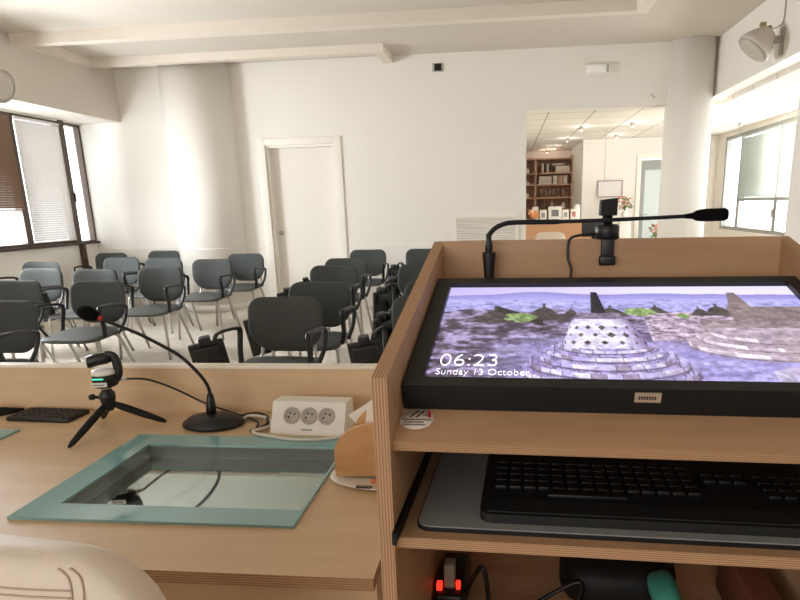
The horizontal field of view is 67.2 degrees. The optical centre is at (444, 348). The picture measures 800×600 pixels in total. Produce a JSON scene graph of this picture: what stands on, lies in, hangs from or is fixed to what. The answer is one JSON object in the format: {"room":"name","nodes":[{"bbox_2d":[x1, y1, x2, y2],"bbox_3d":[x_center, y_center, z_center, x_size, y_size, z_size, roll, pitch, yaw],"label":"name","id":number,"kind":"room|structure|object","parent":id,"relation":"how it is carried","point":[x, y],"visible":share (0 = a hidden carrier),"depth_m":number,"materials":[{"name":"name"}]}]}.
{"room":"conference room","nodes":[
{"label":"conference room","id":0,"kind":"room"},
{"bbox_2d":[0,109,99,311],"bbox_3d":[-5.629,-0.835,2.931,0.200,3.200,11.340,0,14,6],"label":"wall","id":1,"kind":"structure","parent":0,"point":[67,257],"depth_m":7.72,"materials":[{"name":"paint"}]},
{"bbox_2d":[0,111,31,249],"bbox_3d":[-5.176,-1.889,6.714,0.127,1.570,1.040,0,14,6],"label":"window","id":2,"kind":"structure","parent":1,"relation":"in","point":[9,173],"depth_m":7.03,"materials":[{"name":"brown glass"}]},
{"bbox_2d":[8,112,76,246],"bbox_3d":[-5.082,-2.107,7.613,0.129,1.570,0.820,0,14,6],"label":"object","id":3,"kind":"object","parent":1,"relation":"in","point":[39,142],"depth_m":7.53,"materials":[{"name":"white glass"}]},
{"bbox_2d":[0,113,25,210],"bbox_3d":[-5.130,-2.094,6.662,0.024,1.090,0.945,0,14,6],"label":"blind","id":4,"kind":"object","parent":3,"relation":"attached to","point":[9,172],"depth_m":7.00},
{"bbox_2d":[0,210,27,244],"bbox_3d":[-5.143,-1.374,6.835,0.029,0.390,0.900,0,14,6],"label":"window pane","id":5,"kind":"object","parent":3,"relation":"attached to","point":[23,224],"depth_m":7.19,"materials":[{"name":"white glass"}]},
{"bbox_2d":[0,241,100,251],"bbox_3d":[-5.042,-1.266,7.471,0.040,0.030,2.240,0,14,6],"label":"trim","id":6,"kind":"structure","parent":1,"relation":"attached to","point":[90,242],"depth_m":7.57,"materials":[{"name":"wood"}]},
{"bbox_2d":[0,31,120,123],"bbox_3d":[-5.261,-2.067,2.596,0.600,0.665,11.340,0,14,6],"label":"soffit","id":7,"kind":"structure","parent":1,"relation":"attached to","point":[46,86],"depth_m":7.06,"materials":[{"name":"paint"}]},
{"bbox_2d":[0,68,14,103],"bbox_3d":[-4.457,-2.683,5.859,0.332,0.543,0.330,0,14,6],"label":"wall speaker","id":8,"kind":"object","parent":7,"relation":"attached to","point":[7,84],"visible":1,"depth_m":5.91,"materials":[{"name":"beige plastic"}]},
{"bbox_2d":[56,120,89,268],"bbox_3d":[-4.996,-1.748,8.112,0.120,2.535,0.085,0,14,6],"label":"trim","id":9,"kind":"structure","parent":1,"relation":"attached to","point":[83,251],"depth_m":8.04,"materials":[{"name":"brown metal"}]},
{"bbox_2d":[63,122,96,241],"bbox_3d":[-5.020,-2.247,8.193,0.115,1.570,0.380,0,14,6],"label":"window","id":10,"kind":"structure","parent":1,"relation":"in","point":[76,130],"depth_m":8.34,"materials":[{"name":"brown metal"}]},
{"bbox_2d":[3,306,372,362],"bbox_3d":[-0.365,-0.052,6.229,10.400,0.100,18.400,0,14,6],"label":"floor","id":11,"kind":"structure","parent":0,"point":[141,353],"depth_m":6.38,"materials":[{"name":"tile"}]},
{"bbox_2d":[0,301,40,361],"bbox_3d":[-2.800,0.148,3.670,0.569,0.824,0.521,0,14,6],"label":"chair","id":12,"kind":"object","parent":11,"relation":"on","point":[19,323],"visible":0.77,"depth_m":3.78,"materials":[{"name":"plastic"}]},
{"bbox_2d":[0,280,55,361],"bbox_3d":[-3.563,-0.116,4.853,0.569,0.824,0.521,0,14,6],"label":"chair","id":13,"kind":"object","parent":11,"relation":"on","point":[31,291],"visible":0.32,"depth_m":4.96,"materials":[{"name":"black plastic"}]},
{"bbox_2d":[0,261,73,336],"bbox_3d":[-4.660,-0.555,6.793,0.569,0.824,0.521,0,14,6],"label":"chair","id":14,"kind":"object","parent":11,"relation":"on","point":[49,264],"visible":0.17,"depth_m":6.91,"materials":[{"name":"black plastic"}]},
{"bbox_2d":[19,268,80,357],"bbox_3d":[-4.076,-0.360,5.922,0.569,0.824,0.521,0,14,6],"label":"chair","id":15,"kind":"object","parent":11,"relation":"on","point":[47,277],"visible":0.32,"depth_m":6.04,"materials":[{"name":"black plastic"}]},
{"bbox_2d":[0,534,165,599],"bbox_3d":[-0.694,0.737,0.608,0.667,0.994,0.588,3,14,19],"label":"armchair","id":16,"kind":"object","parent":11,"relation":"on","point":[31,568],"visible":1,"depth_m":0.62,"materials":[{"name":"leather"}]},
{"bbox_2d":[35,281,135,362],"bbox_3d":[-2.787,-0.092,4.675,0.569,0.824,0.521,0,14,6],"label":"chair","id":17,"kind":"object","parent":11,"relation":"on","point":[108,298],"visible":0.85,"depth_m":4.77,"materials":[{"name":"black plastic"}]},
{"bbox_2d":[38,269,133,358],"bbox_3d":[-3.464,-0.324,5.708,0.688,0.824,0.528,0,14,6],"label":"chair","id":18,"kind":"object","parent":11,"relation":"on","point":[50,314],"visible":0.32,"depth_m":5.79,"materials":[{"name":"black plastic"}]},
{"bbox_2d":[73,253,135,306],"bbox_3d":[-4.534,-0.851,8.021,0.569,0.824,0.521,0,14,6],"label":"chair","id":19,"kind":"object","parent":11,"relation":"on","point":[99,259],"visible":0.19,"depth_m":8.14,"materials":[{"name":"black plastic"}]},
{"bbox_2d":[87,257,151,327],"bbox_3d":[-3.947,-0.664,7.179,0.569,0.824,0.521,0,14,6],"label":"chair","id":20,"kind":"object","parent":11,"relation":"on","point":[121,265],"visible":0.36,"depth_m":7.30,"materials":[{"name":"black plastic"}]},
{"bbox_2d":[117,267,194,359],"bbox_3d":[-2.797,-0.350,5.751,0.569,0.824,0.521,0,14,6],"label":"chair","id":21,"kind":"object","parent":11,"relation":"on","point":[154,283],"visible":0.92,"depth_m":5.86,"materials":[{"name":"black plastic"}]},
{"bbox_2d":[122,258,193,333],"bbox_3d":[-3.318,-0.621,6.939,0.569,0.824,0.521,0,14,6],"label":"chair","id":22,"kind":"object","parent":11,"relation":"on","point":[151,262],"visible":0.27,"depth_m":7.04,"materials":[{"name":"black plastic"}]},
{"bbox_2d":[134,250,182,313],"bbox_3d":[-3.919,-0.916,8.232,0.569,0.824,0.521,0,14,6],"label":"chair","id":23,"kind":"object","parent":11,"relation":"on","point":[153,254],"visible":0.19,"depth_m":8.34,"materials":[{"name":"black plastic"}]},
{"bbox_2d":[0,362,382,599],"bbox_3d":[-1.255,0.571,1.589,2.380,0.888,0.834,0,14,6],"label":"desk","id":24,"kind":"object","parent":11,"relation":"on","point":[332,552],"visible":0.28,"depth_m":1.33,"materials":[{"name":"brown wood"}]},
{"bbox_2d":[0,429,20,439],"bbox_3d":[-1.539,0.283,1.536,0.605,0.006,0.442,0,14,6],"label":"glass plate","id":25,"kind":"object","parent":24,"relation":"on","point":[4,433],"visible":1,"depth_m":1.69,"materials":[{"name":"teal glass"}]},
{"bbox_2d":[0,407,23,415],"bbox_3d":[-1.401,0.197,1.839,0.182,0.038,0.039,-7,15,-23],"label":"black pointer","id":26,"kind":"object","parent":24,"relation":"on","point":[3,410],"visible":0.87,"depth_m":1.86,"materials":[{"name":"black plastic"}]},
{"bbox_2d":[6,407,89,422],"bbox_3d":[-1.209,0.200,1.829,0.208,0.016,0.093,1,14,9],"label":"keyboard","id":27,"kind":"object","parent":24,"relation":"on","point":[32,414],"visible":1,"depth_m":1.81,"materials":[{"name":"black plastic"}]},
{"bbox_2d":[67,387,166,447],"bbox_3d":[-0.929,0.172,1.662,0.219,0.130,0.227,0,14,6],"label":"tripod","id":28,"kind":"object","parent":24,"relation":"on","point":[107,397],"visible":0.87,"depth_m":1.67,"materials":[{"name":"black plastic"}]},
{"bbox_2d":[86,351,122,388],"bbox_3d":[-0.944,0.056,1.657,0.074,0.102,0.073,7,16,30],"label":"camera","id":29,"kind":"object","parent":28,"relation":"on","point":[109,376],"visible":1,"depth_m":1.64,"materials":[{"name":"black plastic"}]},
{"bbox_2d":[77,305,244,431],"bbox_3d":[-0.804,0.049,1.700,0.448,0.351,0.128,0,14,6],"label":"gooseneck microphone","id":30,"kind":"object","parent":24,"relation":"on","point":[212,420],"visible":1,"depth_m":1.69,"materials":[{"name":"black plastic"}]},
{"bbox_2d":[7,434,338,528],"bbox_3d":[-0.568,0.308,1.411,0.601,0.042,0.452,0,14,6],"label":"glass desk inset","id":31,"kind":"object","parent":24,"relation":"on","point":[227,484],"visible":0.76,"depth_m":1.41,"materials":[{"name":"teal glass"}]},
{"bbox_2d":[127,377,258,426],"bbox_3d":[-0.713,0.141,1.747,0.381,0.143,0.114,0,14,6],"label":"microphone cable","id":32,"kind":"object","parent":24,"relation":"on","point":[132,378],"visible":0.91,"depth_m":1.78,"materials":[{"name":"black plastic"}]},
{"bbox_2d":[242,412,269,433],"bbox_3d":[-0.543,0.207,1.727,0.077,0.017,0.152,-10,16,-32],"label":"cable","id":33,"kind":"object","parent":24,"relation":"on","point":[259,413],"visible":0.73,"depth_m":1.74,"materials":[{"name":"black plastic"}]},
{"bbox_2d":[243,414,341,440],"bbox_3d":[-0.435,0.221,1.652,0.372,0.015,0.123,4,15,22],"label":"cable","id":34,"kind":"object","parent":24,"relation":"on","point":[254,431],"visible":0.8,"depth_m":1.60,"materials":[{"name":"beige plastic"}]},
{"bbox_2d":[270,396,353,435],"bbox_3d":[-0.372,0.183,1.675,0.210,0.082,0.100,1,14,8],"label":"power socket","id":35,"kind":"object","parent":24,"relation":"on","point":[292,415],"visible":1,"depth_m":1.65,"materials":[{"name":"white plastic"}]},
{"bbox_2d":[283,407,299,423],"bbox_3d":[-0.422,0.183,1.653,0.047,0.044,0.023,0,14,6],"label":"power outlet","id":36,"kind":"object","parent":35,"relation":"attached to","point":[291,415],"depth_m":1.65,"materials":[{"name":"white plastic"}]},
{"bbox_2d":[301,407,316,424],"bbox_3d":[-0.373,0.184,1.645,0.047,0.044,0.023,0,14,6],"label":"power outlet","id":37,"kind":"object","parent":35,"relation":"attached to","point":[308,414],"depth_m":1.65,"materials":[{"name":"white plastic"}]},
{"bbox_2d":[318,408,334,424],"bbox_3d":[-0.324,0.184,1.638,0.047,0.044,0.023,0,14,6],"label":"power outlet","id":38,"kind":"object","parent":35,"relation":"attached to","point":[326,416],"depth_m":1.64,"materials":[{"name":"white plastic"}]},
{"bbox_2d":[330,470,376,490],"bbox_3d":[-0.140,0.289,1.361,0.244,0.012,0.151,0,14,6],"label":"dish","id":39,"kind":"object","parent":24,"relation":"on","point":[349,481],"visible":0.25,"depth_m":1.34,"materials":[{"name":"white ceramic"}]},
{"bbox_2d":[334,409,375,476],"bbox_3d":[-0.159,0.202,1.359,0.175,0.158,0.062,0,14,6],"label":"card holder","id":40,"kind":"object","parent":39,"relation":"on","point":[354,451],"visible":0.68,"depth_m":1.34,"materials":[{"name":"brown wood"}]},
{"bbox_2d":[349,400,371,422],"bbox_3d":[-0.162,0.176,1.404,0.128,0.208,0.002,0,14,6],"label":"leaflet","id":41,"kind":"object","parent":40,"relation":"in","point":[355,415],"visible":0.18,"depth_m":1.40,"materials":[{"name":"white paper"}]},
{"bbox_2d":[365,405,372,422],"bbox_3d":[-0.136,0.200,1.361,0.110,0.145,0.016,0,14,6],"label":"card","id":42,"kind":"object","parent":40,"relation":"in","point":[369,413],"visible":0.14,"depth_m":1.36,"materials":[{"name":"beige paper"}]},
{"bbox_2d":[177,259,242,339],"bbox_3d":[-2.603,-0.548,6.562,0.569,0.824,0.521,0,14,6],"label":"chair","id":43,"kind":"object","parent":11,"relation":"on","point":[207,273],"visible":0.9,"depth_m":6.67,"materials":[{"name":"black plastic"}]},
{"bbox_2d":[215,253,266,325],"bbox_3d":[-2.476,-0.728,7.302,0.569,0.824,0.521,0,14,6],"label":"chair","id":44,"kind":"object","parent":11,"relation":"on","point":[246,267],"visible":0.73,"depth_m":7.41,"materials":[{"name":"black plastic"}]},
{"bbox_2d":[188,297,327,362],"bbox_3d":[-1.052,0.134,3.555,0.688,0.824,0.528,0,14,6],"label":"chair","id":45,"kind":"object","parent":11,"relation":"on","point":[274,323],"visible":0.7,"depth_m":3.66,"materials":[{"name":"plastic"}]},
{"bbox_2d":[243,281,355,362],"bbox_3d":[-0.989,-0.039,4.271,0.688,0.824,0.528,0,14,6],"label":"chair","id":46,"kind":"object","parent":11,"relation":"on","point":[334,298],"visible":0.44,"depth_m":4.37,"materials":[{"name":"black plastic"}]},
{"bbox_2d":[277,265,362,355],"bbox_3d":[-1.112,-0.333,5.516,0.688,0.824,0.528,0,14,6],"label":"chair","id":47,"kind":"object","parent":11,"relation":"on","point":[348,274],"visible":0.34,"depth_m":5.62,"materials":[{"name":"black plastic"}]},
{"bbox_2d":[301,258,371,333],"bbox_3d":[-1.124,-0.516,6.279,0.688,0.824,0.528,0,14,6],"label":"chair","id":48,"kind":"object","parent":11,"relation":"on","point":[361,264],"visible":0.36,"depth_m":6.37,"materials":[{"name":"black plastic"}]},
{"bbox_2d":[350,249,389,308],"bbox_3d":[-1.049,-0.808,7.494,0.688,0.824,0.528,0,14,6],"label":"chair","id":49,"kind":"object","parent":11,"relation":"on","point":[375,258],"visible":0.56,"depth_m":7.60,"materials":[{"name":"black plastic"}]},
{"bbox_2d":[347,295,408,363],"bbox_3d":[-0.161,0.130,3.487,0.691,0.824,0.521,0,14,6],"label":"chair","id":50,"kind":"object","parent":11,"relation":"on","point":[366,351],"visible":0.25,"depth_m":3.26,"materials":[{"name":"black plastic"}]},
{"bbox_2d":[372,281,415,343],"bbox_3d":[-0.124,-0.034,4.168,0.667,0.824,0.559,0,14,6],"label":"chair","id":51,"kind":"object","parent":11,"relation":"on","point":[382,318],"visible":0.12,"depth_m":3.95,"materials":[{"name":"black plastic"}]},
{"bbox_2d":[373,264,423,319],"bbox_3d":[-0.269,-0.329,5.416,0.671,0.824,0.556,0,14,6],"label":"chair","id":52,"kind":"object","parent":11,"relation":"on","point":[407,273],"visible":0.27,"depth_m":5.52,"materials":[{"name":"black plastic"}]},
{"bbox_2d":[385,257,426,304],"bbox_3d":[-0.241,-0.512,6.175,0.671,0.824,0.556,0,14,6],"label":"chair","id":53,"kind":"object","parent":11,"relation":"on","point":[414,260],"visible":0.15,"depth_m":6.03,"materials":[{"name":"black plastic"}]},
{"bbox_2d":[387,249,430,295],"bbox_3d":[-0.329,-0.805,7.410,0.678,0.824,0.549,0,14,6],"label":"chair","id":54,"kind":"object","parent":11,"relation":"on","point":[393,271],"visible":0.2,"depth_m":7.53,"materials":[{"name":"black plastic"}]},
{"bbox_2d":[526,155,572,219],"bbox_3d":[2.173,-3.186,13.791,1.440,2.360,0.500,0,14,6],"label":"bookcase","id":55,"kind":"object","parent":11,"relation":"on","point":[533,164],"visible":0.41,"depth_m":13.79,"materials":[{"name":"brown wood"}]},
{"bbox_2d":[538,176,551,183],"bbox_3d":[2.262,-3.811,13.579,0.280,0.170,0.280,0,14,6],"label":"storage box","id":56,"kind":"object","parent":55,"relation":"on","point":[545,179],"visible":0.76,"depth_m":13.45,"materials":[{"name":"beige cardboard"}]},
{"bbox_2d":[555,165,569,171],"bbox_3d":[2.635,-4.040,13.486,0.320,0.140,0.280,0,14,6],"label":"storage box","id":57,"kind":"object","parent":55,"relation":"on","point":[557,168],"visible":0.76,"depth_m":13.35,"materials":[{"name":"beige cardboard"}]},
{"bbox_2d":[535,232,564,239],"bbox_3d":[1.559,-1.290,9.001,0.440,0.931,0.495,0,14,6],"label":"chair","id":58,"kind":"object","parent":11,"relation":"on","point":[543,235],"visible":0.12,"depth_m":8.68,"materials":[{"name":"plastic"}]},
{"bbox_2d":[526,218,590,239],"bbox_3d":[1.837,-1.752,10.580,1.450,1.040,0.650,0,14,6],"label":"desk","id":59,"kind":"object","parent":11,"relation":"on","point":[568,229],"depth_m":10.21,"materials":[{"name":"brown wood"}]},
{"bbox_2d":[548,206,561,219],"bbox_3d":[1.879,-2.322,10.253,0.220,0.220,0.017,0,14,6],"label":"framed card","id":60,"kind":"object","parent":59,"relation":"on","point":[555,212],"visible":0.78,"depth_m":10.24,"materials":[{"name":"white paper"}]},
{"bbox_2d":[371,236,799,599],"bbox_3d":[0.266,0.481,0.979,0.615,1.276,0.500,1,14,8],"label":"lectern","id":61,"kind":"object","parent":11,"relation":"on","point":[409,443],"visible":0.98,"depth_m":0.73,"materials":[{"name":"brown wood"}]},
{"bbox_2d":[402,410,430,425],"bbox_3d":[-0.035,0.085,0.738,0.036,0.001,0.031,1,29,8],"label":"print","id":62,"kind":"object","parent":61,"relation":"on","point":[418,410],"depth_m":0.73},
{"bbox_2d":[435,552,470,599],"bbox_3d":[0.015,0.399,1.052,0.048,0.105,0.130,1,14,8],"label":"power strip","id":63,"kind":"object","parent":61,"relation":"on","point":[454,576],"visible":0.98,"depth_m":1.00,"materials":[{"name":"black plastic"}]},
{"bbox_2d":[436,580,442,590],"bbox_3d":[-0.009,0.396,1.004,0.010,0.014,0.012,1,14,8],"label":"switch","id":64,"kind":"object","parent":63,"relation":"attached to","point":[439,585],"depth_m":1.00,"materials":[{"name":"red plastic"}]},
{"bbox_2d":[465,565,583,599],"bbox_3d":[0.138,0.405,0.995,0.215,0.112,0.078,1,14,8],"label":"cable","id":65,"kind":"object","parent":61,"relation":"hanging from","point":[479,568],"visible":1,"depth_m":1.00,"materials":[{"name":"black plastic"}]},
{"bbox_2d":[449,550,721,599],"bbox_3d":[0.271,0.463,1.017,0.579,0.015,0.382,1,14,8],"label":"shelf","id":66,"kind":"object","parent":61,"relation":"attached to","point":[510,576],"depth_m":1.12,"materials":[{"name":"brown wood"}]},
{"bbox_2d":[566,198,618,277],"bbox_3d":[0.262,-0.193,1.065,0.092,0.143,0.045,1,14,8],"label":"camera","id":67,"kind":"object","parent":61,"relation":"on","point":[607,232],"visible":0.94,"depth_m":1.05,"materials":[{"name":"black plastic"}]},
{"bbox_2d":[392,406,799,463],"bbox_3d":[0.254,0.004,0.863,0.579,0.012,0.463,1,29,8],"label":"shelf","id":68,"kind":"object","parent":61,"relation":"attached to","point":[606,435],"depth_m":0.69,"materials":[{"name":"brown wood"}]},
{"bbox_2d":[392,452,799,569],"bbox_3d":[0.256,0.180,0.888,0.595,0.031,0.440,0,14,6],"label":"keyboard tray","id":69,"kind":"object","parent":61,"relation":"on","point":[406,533],"depth_m":0.71,"materials":[{"name":"brown wood"}]},
{"bbox_2d":[402,276,799,417],"bbox_3d":[0.254,-0.021,0.857,0.575,0.126,0.339,1,14,8],"label":"monitor","id":70,"kind":"object","parent":61,"relation":"on","point":[717,345],"visible":1,"depth_m":0.81,"materials":[{"name":"black plastic"}]},
{"bbox_2d":[482,208,728,277],"bbox_3d":[0.266,-0.176,1.030,0.405,0.120,0.024,1,14,8],"label":"microphone","id":71,"kind":"object","parent":61,"relation":"on","point":[710,214],"visible":0.97,"depth_m":1.02,"materials":[{"name":"black plastic"}]},
{"bbox_2d":[482,252,495,277],"bbox_3d":[0.078,-0.145,1.064,0.024,0.053,0.024,1,14,8],"label":"socket","id":72,"kind":"object","parent":71,"relation":"attached to","point":[488,257],"depth_m":1.05,"materials":[{"name":"black plastic"}]},
{"bbox_2d":[417,452,799,550],"bbox_3d":[0.258,0.188,0.846,0.554,0.006,0.302,1,14,8],"label":"laptop","id":73,"kind":"object","parent":61,"relation":"on","point":[452,501],"visible":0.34,"depth_m":0.74,"materials":[{"name":"grey plastic"}]},
{"bbox_2d":[480,454,799,537],"bbox_3d":[0.276,0.185,0.806,0.445,0.018,0.200,1,14,8],"label":"keyboard","id":74,"kind":"object","parent":73,"relation":"on","point":[687,496],"visible":0.99,"depth_m":0.77,"materials":[{"name":"black plastic"}]},
{"bbox_2d":[559,556,675,599],"bbox_3d":[0.307,0.393,1.077,0.200,0.090,0.160,1,14,8],"label":"bag","id":75,"kind":"object","parent":61,"relation":"on","point":[603,579],"visible":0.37,"depth_m":1.01,"materials":[{"name":"black fabric"}]},
{"bbox_2d":[647,569,681,599],"bbox_3d":[0.357,0.411,0.950,0.072,0.111,0.100,1,14,8],"label":"pouch","id":76,"kind":"object","parent":61,"relation":"on","point":[662,585],"visible":1,"depth_m":0.93,"materials":[{"name":"teal fabric"}]},
{"bbox_2d":[716,565,782,599],"bbox_3d":[0.500,0.412,0.981,0.050,0.090,0.200,1,14,8],"label":"folder","id":77,"kind":"object","parent":61,"relation":"on","point":[732,582],"visible":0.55,"depth_m":0.97,"materials":[{"name":"brown"}]},
{"bbox_2d":[616,217,630,237],"bbox_3d":[3.382,-1.964,11.378,0.280,1.050,0.280,0,14,6],"label":"stand","id":78,"kind":"object","parent":11,"relation":"on","point":[624,226],"visible":0.16,"depth_m":11.21,"materials":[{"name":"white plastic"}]},
{"bbox_2d":[618,196,632,216],"bbox_3d":[3.359,-2.661,11.208,0.291,0.386,0.301,0,14,6],"label":"flower vase","id":79,"kind":"object","parent":78,"relation":"on","point":[624,213],"visible":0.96,"depth_m":11.18,"materials":[{"name":"white plastic"}]},
{"bbox_3d":[2.602,-1.406,9.809,1.030,0.730,0.650,0,14,6],"label":"desk","id":80,"kind":"object","parent":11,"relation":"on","visible":0},
{"bbox_2d":[581,222,601,238],"bbox_3d":[2.401,-1.920,9.659,0.400,0.350,0.180,0,14,6],"label":"monitor","id":81,"kind":"object","parent":80,"relation":"on","point":[586,227],"visible":0.2,"depth_m":9.62,"materials":[{"name":"grey plastic"}]},
{"bbox_2d":[66,42,670,307],"bbox_3d":[-0.927,-2.180,8.088,8.500,3.200,0.200,0,14,6],"label":"wall","id":82,"kind":"structure","parent":0,"point":[421,147],"depth_m":7.85,"materials":[{"name":"paint"}]},
{"bbox_2d":[98,246,265,249],"bbox_3d":[-3.720,-1.424,8.449,2.470,0.020,0.012,0,14,6],"label":"trim","id":83,"kind":"structure","parent":82,"relation":"attached to","point":[247,246],"depth_m":8.50,"materials":[{"name":"white wood"}]},
{"bbox_2d":[156,62,251,312],"bbox_3d":[-3.236,-2.156,8.218,0.940,3.200,0.940,0,14,6],"label":"column","id":84,"kind":"structure","parent":82,"relation":"attached to","point":[196,99],"depth_m":7.80,"materials":[{"name":"paint"}]},
{"bbox_2d":[256,136,347,296],"bbox_3d":[-1.909,-1.717,8.270,1.150,2.260,0.180,0,14,6],"label":"door","id":85,"kind":"structure","parent":82,"relation":"in","point":[305,185],"depth_m":8.23,"materials":[{"name":"white wood"}]},
{"bbox_2d":[375,46,392,63],"bbox_3d":[-0.748,-3.610,7.367,0.120,0.092,0.490,0,14,6],"label":"trim","id":86,"kind":"structure","parent":82,"relation":"attached to","point":[386,58],"depth_m":7.35,"materials":[{"name":"beige paint"}]},
{"bbox_2d":[348,243,433,245],"bbox_3d":[-0.626,-1.421,8.131,1.410,0.020,0.012,0,14,6],"label":"trim","id":87,"kind":"structure","parent":82,"relation":"attached to","point":[391,243],"depth_m":8.13,"materials":[{"name":"white wood"}]},
{"bbox_2d":[432,63,442,71],"bbox_3d":[-0.090,-3.549,7.558,0.140,0.100,0.018,0,14,6],"label":"wall sensor","id":88,"kind":"object","parent":82,"relation":"attached to","point":[436,67],"visible":1,"depth_m":7.55,"materials":[{"name":"grey plastic"}]},
{"bbox_2d":[453,214,518,240],"bbox_3d":[0.544,-1.550,7.975,0.860,0.460,0.025,0,14,6],"label":"air vent","id":89,"kind":"object","parent":82,"relation":"in","point":[466,227],"visible":0.64,"depth_m":7.96,"materials":[{"name":"white metal"}]},
{"bbox_2d":[584,63,609,74],"bbox_3d":[1.865,-3.436,7.365,0.300,0.120,0.056,0,14,6],"label":"emergency light","id":90,"kind":"object","parent":82,"relation":"attached to","point":[601,68],"visible":1,"depth_m":7.34,"materials":[{"name":"white plastic"}]},
{"bbox_2d":[586,64,606,72],"bbox_3d":[1.853,-3.430,7.342,0.240,0.090,0.006,0,14,6],"label":"diffuser","id":91,"kind":"object","parent":90,"relation":"attached to","point":[590,68],"depth_m":7.34,"materials":[{"name":"white plastic"}]},
{"bbox_2d":[657,35,717,237],"bbox_3d":[3.038,-2.168,7.642,0.580,3.200,0.580,0,14,6],"label":"column","id":92,"kind":"structure","parent":82,"relation":"attached to","point":[688,110],"depth_m":7.31,"materials":[{"name":"paint"}]},
{"bbox_2d":[738,0,786,61],"bbox_3d":[2.865,-2.901,5.441,0.368,0.542,0.311,8,17,35],"label":"wall speaker","id":93,"kind":"object","parent":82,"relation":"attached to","point":[757,44],"visible":1,"depth_m":5.42,"materials":[{"name":"beige plastic"}]},
{"bbox_2d":[739,38,765,61],"bbox_3d":[2.819,-2.744,5.509,0.227,0.205,0.306,0,14,6],"label":"grille","id":94,"kind":"object","parent":93,"relation":"attached to","point":[754,48],"depth_m":5.46,"materials":[{"name":"beige metal"}]},
{"bbox_2d":[0,0,765,68],"bbox_3d":[-1.430,-2.459,2.210,8.700,0.100,11.540,0,14,6],"label":"ceiling","id":95,"kind":"structure","parent":0,"point":[667,20],"depth_m":6.35,"materials":[{"name":"paint"}]},
{"bbox_2d":[25,46,95,68],"bbox_3d":[-4.460,-3.424,6.957,0.100,0.092,1.130,0,14,6],"label":"trim","id":96,"kind":"structure","parent":95,"relation":"attached to","point":[53,51],"depth_m":6.97,"materials":[{"name":"beige paint"}]},
{"bbox_2d":[89,43,384,67],"bbox_3d":[-2.554,-3.541,7.255,3.690,0.092,0.120,0,14,6],"label":"trim","id":97,"kind":"structure","parent":95,"relation":"attached to","point":[374,48],"depth_m":7.20,"materials":[{"name":"beige paint"}]},
{"bbox_2d":[8,0,636,47],"bbox_3d":[-1.378,-3.266,6.032,6.420,0.112,0.120,0,14,6],"label":"trim","id":98,"kind":"structure","parent":95,"relation":"attached to","point":[581,8],"depth_m":5.96,"materials":[{"name":"beige paint"}]},
{"bbox_2d":[635,0,656,13],"bbox_3d":[1.681,-2.807,3.812,0.120,0.112,4.020,0,14,6],"label":"trim","id":99,"kind":"structure","parent":95,"relation":"attached to","point":[643,6],"depth_m":5.56,"materials":[{"name":"beige paint"}]},
{"bbox_2d":[526,135,718,237],"bbox_3d":[3.095,-3.026,12.731,1.950,2.500,4.905,-13,18,-41],"label":"wall","id":100,"kind":"structure","parent":0,"point":[590,163],"depth_m":11.56,"materials":[{"name":"paint"}]},
{"bbox_2d":[597,180,622,197],"bbox_3d":[3.197,-3.104,11.625,0.480,0.320,0.025,0,14,6],"label":"picture frame","id":101,"kind":"object","parent":100,"relation":"attached to","point":[609,188],"visible":0.96,"depth_m":11.62,"materials":[{"name":"grey"}]},
{"bbox_2d":[633,154,661,237],"bbox_3d":[4.123,-2.659,11.738,0.840,2.200,0.230,0,14,6],"label":"door","id":102,"kind":"structure","parent":100,"relation":"in","point":[648,175],"depth_m":11.62,"materials":[{"name":"white wood"}]},
{"bbox_2d":[526,63,799,151],"bbox_3d":[3.097,-3.586,9.567,4.200,0.060,9.600,0,14,6],"label":"ceiling","id":103,"kind":"structure","parent":0,"point":[545,130],"depth_m":8.64,"materials":[{"name":"paint"}]},
{"bbox_2d":[711,110,797,236],"bbox_3d":[4.922,-2.001,8.264,0.200,2.500,6.700,0,14,6],"label":"wall","id":104,"kind":"structure","parent":0,"point":[716,232],"depth_m":10.99,"materials":[{"name":"paint"}]},
{"bbox_2d":[719,132,743,229],"bbox_3d":[5.117,-2.947,10.651,0.080,1.620,0.800,0,14,6],"label":"window","id":105,"kind":"structure","parent":104,"relation":"in","point":[729,139],"depth_m":10.89,"materials":[{"name":"grey metal"}]},
{"bbox_2d":[735,120,783,234],"bbox_3d":[4.987,-2.678,9.541,0.122,1.620,1.500,0,14,6],"label":"window","id":106,"kind":"structure","parent":104,"relation":"in","point":[758,159],"depth_m":9.43,"materials":[{"name":"grey glass"}]},
{"bbox_2d":[737,125,779,198],"bbox_3d":[4.933,-2.912,9.490,0.024,1.020,1.360,0,14,6],"label":"blind","id":107,"kind":"object","parent":106,"relation":"attached to","point":[759,152],"depth_m":9.40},
{"bbox_2d":[775,120,796,197],"bbox_3d":[4.784,-2.561,8.039,0.024,1.020,1.360,0,14,6],"label":"blind","id":108,"kind":"object","parent":106,"relation":"attached to","point":[787,146],"depth_m":8.50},
{"bbox_2d":[772,116,796,235],"bbox_3d":[4.838,-2.328,8.090,0.122,1.620,1.500,0,14,6],"label":"window","id":109,"kind":"structure","parent":104,"relation":"in","point":[788,133],"depth_m":8.56,"materials":[{"name":"white glass"}]},
{"bbox_2d":[784,93,799,243],"bbox_3d":[2.710,-0.554,0.931,0.200,3.200,9.000,0,14,6],"label":"wall","id":110,"kind":"structure","parent":0,"point":[792,226],"depth_m":5.22,"materials":[{"name":"paint"}]},
{"bbox_2d":[713,48,799,97],"bbox_3d":[3.252,-2.813,6.192,0.230,0.030,2.340,0,14,6],"label":"trim","id":111,"kind":"structure","parent":110,"relation":"attached to","point":[792,59],"depth_m":6.05,"materials":[{"name":"white paint"}]},
{"bbox_2d":[714,0,799,92],"bbox_3d":[3.254,-3.155,6.213,0.200,0.625,2.540,0,14,6],"label":"wall","id":112,"kind":"structure","parent":110,"relation":"attached to","point":[733,65],"depth_m":6.12,"materials":[{"name":"paint"}]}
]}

